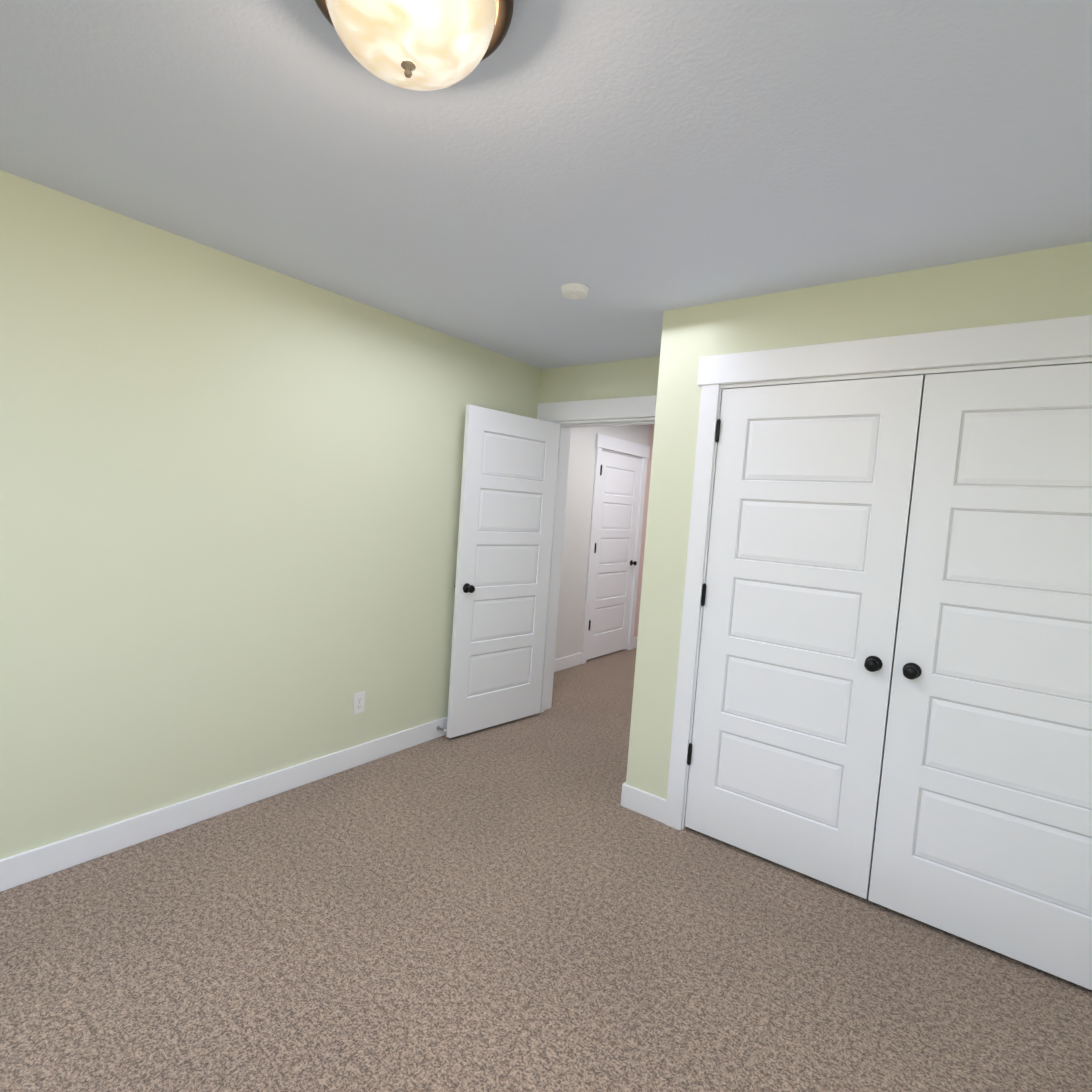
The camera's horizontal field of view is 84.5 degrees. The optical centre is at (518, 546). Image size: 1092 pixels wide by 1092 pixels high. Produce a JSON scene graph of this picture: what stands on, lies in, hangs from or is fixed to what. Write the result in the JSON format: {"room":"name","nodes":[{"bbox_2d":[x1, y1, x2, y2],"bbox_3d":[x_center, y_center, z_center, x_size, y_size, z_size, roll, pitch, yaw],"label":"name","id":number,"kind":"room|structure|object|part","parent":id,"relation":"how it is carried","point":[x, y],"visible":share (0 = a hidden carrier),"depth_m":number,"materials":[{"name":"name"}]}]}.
{"room":"empty bedroom","nodes":[
{"label":"empty bedroom","id":0,"kind":"room"},
{"bbox_2d":[0,170,541,859],"bbox_3d":[-1.482,-0.014,2.456,0.120,2.440,4.854,7,5,39],"label":"wall","id":1,"kind":"structure","parent":0,"point":[230,492],"depth_m":2.52,"materials":[{"name":"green paint"}]},
{"bbox_2d":[0,716,447,891],"bbox_3d":[-1.469,1.149,2.538,0.014,0.115,4.734,7,5,39],"label":"baseboard","id":2,"kind":"structure","parent":1,"relation":"attached to","point":[34,864],"depth_m":2.60,"materials":[{"name":"white wood"}]},
{"bbox_2d":[353,691,364,714],"bbox_3d":[-0.862,0.848,3.253,0.007,0.115,0.070,7,5,39],"label":"electrical outlet","id":3,"kind":"object","parent":1,"relation":"attached to","point":[359,702],"visible":1,"depth_m":3.25,"materials":[{"name":"white plastic"}]},
{"bbox_2d":[0,648,1091,1091],"bbox_3d":[0.486,1.351,3.063,4.430,0.100,8.240,7,5,39],"label":"floor","id":4,"kind":"structure","parent":0,"point":[528,904],"depth_m":1.95,"materials":[{"name":"carpet"}]},
{"bbox_2d":[0,0,1091,424],"bbox_3d":[0.652,-1.178,2.895,4.430,0.100,8.240,7,5,39],"label":"ceiling","id":5,"kind":"structure","parent":0,"point":[638,166],"depth_m":1.62,"materials":[{"name":"white paint"}]},
{"bbox_2d":[315,0,513,90],"bbox_3d":[-0.204,-0.979,1.135,0.384,0.176,0.384,7,5,39],"label":"ceiling light","id":6,"kind":"object","parent":5,"relation":"attached to","point":[424,45],"visible":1,"depth_m":1.10,"materials":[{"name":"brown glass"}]},
{"bbox_2d":[561,283,589,298],"bbox_3d":[0.249,-1.118,2.643,0.128,0.040,0.128,7,5,39],"label":"smoke detector","id":7,"kind":"object","parent":5,"relation":"attached to","point":[574,290],"visible":0.98,"depth_m":2.61,"materials":[{"name":"white plastic"}]},
{"bbox_2d":[555,424,653,658],"bbox_3d":[0.801,-0.095,5.942,0.120,2.440,3.090,7,5,39],"label":"wall","id":8,"kind":"structure","parent":0,"point":[579,496],"depth_m":5.56,"materials":[{"name":"white paint"}]},
{"bbox_2d":[554,652,581,671],"bbox_3d":[0.207,1.078,5.270,0.014,0.115,1.266,7,5,39],"label":"baseboard","id":9,"kind":"structure","parent":8,"relation":"attached to","point":[566,662],"depth_m":5.57,"materials":[{"name":"white wood"}]},
{"bbox_2d":[586,451,641,659],"bbox_3d":[0.985,0.093,6.086,0.098,2.030,0.856,7,5,39],"label":"hall door","id":10,"kind":"structure","parent":8,"relation":"in","point":[618,502],"depth_m":6.09,"materials":[{"name":"white wood"}]},
{"bbox_3d":[0.721,0.014,5.768,0.060,1.599,0.030,7,5,39],"label":"hall door hinge","id":11,"kind":"part","parent":10,"relation":"part of","materials":[{"name":"black metal"}]},
{"bbox_3d":[1.224,0.176,6.368,0.063,0.060,0.060,7,5,39],"label":"hall door knob","id":12,"kind":"part","parent":10,"relation":"part of","materials":[{"name":"black metal"}]},
{"bbox_2d":[581,433,649,663],"bbox_3d":[0.949,0.024,6.125,0.145,2.198,1.056,7,5,39],"label":"door frame","id":13,"kind":"structure","parent":8,"relation":"attached to","point":[606,443],"depth_m":5.86,"materials":[{"name":"white wood"}]},
{"bbox_2d":[633,637,637,648],"bbox_3d":[1.494,1.057,6.869,0.014,0.115,0.801,7,5,39],"label":"baseboard","id":14,"kind":"structure","parent":8,"relation":"attached to","point":[634,642],"depth_m":6.59,"materials":[{"name":"white wood"}]},
{"bbox_2d":[540,356,924,827],"bbox_3d":[1.220,0.094,3.510,3.840,2.440,0.175,7,5,39],"label":"wall","id":15,"kind":"structure","parent":0,"point":[637,377],"depth_m":3.90,"materials":[{"name":"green paint"}]},
{"bbox_2d":[446,405,559,737],"bbox_3d":[-0.056,0.170,3.900,0.810,2.030,0.098,0,5,-45],"label":"entry door","id":16,"kind":"structure","parent":15,"relation":"in","point":[508,492],"depth_m":3.87,"materials":[{"name":"white wood"}]},
{"bbox_3d":[-0.295,0.256,3.651,0.060,0.060,0.063,0,5,-45],"label":"entry door knob","id":17,"kind":"part","parent":16,"relation":"part of","materials":[{"name":"black metal"}]},
{"bbox_2d":[537,395,656,712],"bbox_3d":[0.553,0.136,4.048,1.075,2.198,0.225,7,5,39],"label":"door frame","id":18,"kind":"structure","parent":15,"relation":"attached to","point":[608,412],"depth_m":4.21,"materials":[{"name":"white wood"}]},
{"bbox_2d":[626,241,1091,799],"bbox_3d":[1.442,0.185,2.355,2.039,2.440,0.120,7,5,39],"label":"wall","id":19,"kind":"structure","parent":0,"point":[1036,285],"depth_m":2.64,"materials":[{"name":"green paint"}]},
{"bbox_2d":[623,784,665,822],"bbox_3d":[0.620,1.260,2.945,0.227,0.115,0.014,7,5,39],"label":"baseboard","id":20,"kind":"structure","parent":19,"relation":"attached to","point":[647,804],"depth_m":2.94,"materials":[{"name":"white wood"}]},
{"bbox_2d":[685,375,923,898],"bbox_3d":[1.153,0.340,2.539,0.752,2.030,0.035,7,5,39],"label":"closet door","id":21,"kind":"structure","parent":19,"relation":"in","point":[813,484],"depth_m":2.49,"materials":[{"name":"white wood"}]},
{"bbox_2d":[864,656,882,671],"bbox_3d":[1.362,0.454,2.309,0.060,0.060,0.063,7,5,39],"label":"door knob","id":22,"kind":"object","parent":21,"relation":"attached to","point":[873,663],"visible":1,"depth_m":2.29,"materials":[{"name":"black metal"}]},
{"bbox_2d":[665,315,1091,830],"bbox_3d":[1.468,0.311,2.320,1.730,2.198,0.145,7,5,39],"label":"trim","id":23,"kind":"structure","parent":19,"relation":"attached to","point":[1067,339],"depth_m":2.47,"materials":[{"name":"white wood"}]},
{"bbox_2d":[868,363,1091,989],"bbox_3d":[1.741,0.410,2.066,0.752,2.030,0.035,7,5,39],"label":"closet door","id":24,"kind":"structure","parent":19,"relation":"in","point":[983,835],"depth_m":2.10,"materials":[{"name":"white wood"}]},
{"bbox_2d":[903,663,921,679],"bbox_3d":[1.459,0.466,2.231,0.060,0.060,0.063,7,5,39],"label":"door knob","id":25,"kind":"object","parent":24,"relation":"attached to","point":[911,671],"visible":1,"depth_m":2.21,"materials":[{"name":"black metal"}]},
{"bbox_3d":[0.927,0.093,3.240,0.120,2.440,0.614,7,5,39],"label":"wall","id":26,"kind":"structure","parent":0,"visible":0},
{"bbox_2d":[621,782,625,805],"bbox_3d":[0.757,1.245,3.306,0.014,0.115,0.748,7,5,39],"label":"baseboard","id":27,"kind":"structure","parent":26,"relation":"attached to","point":[622,794],"depth_m":3.01,"materials":[{"name":"white wood"}]}
]}

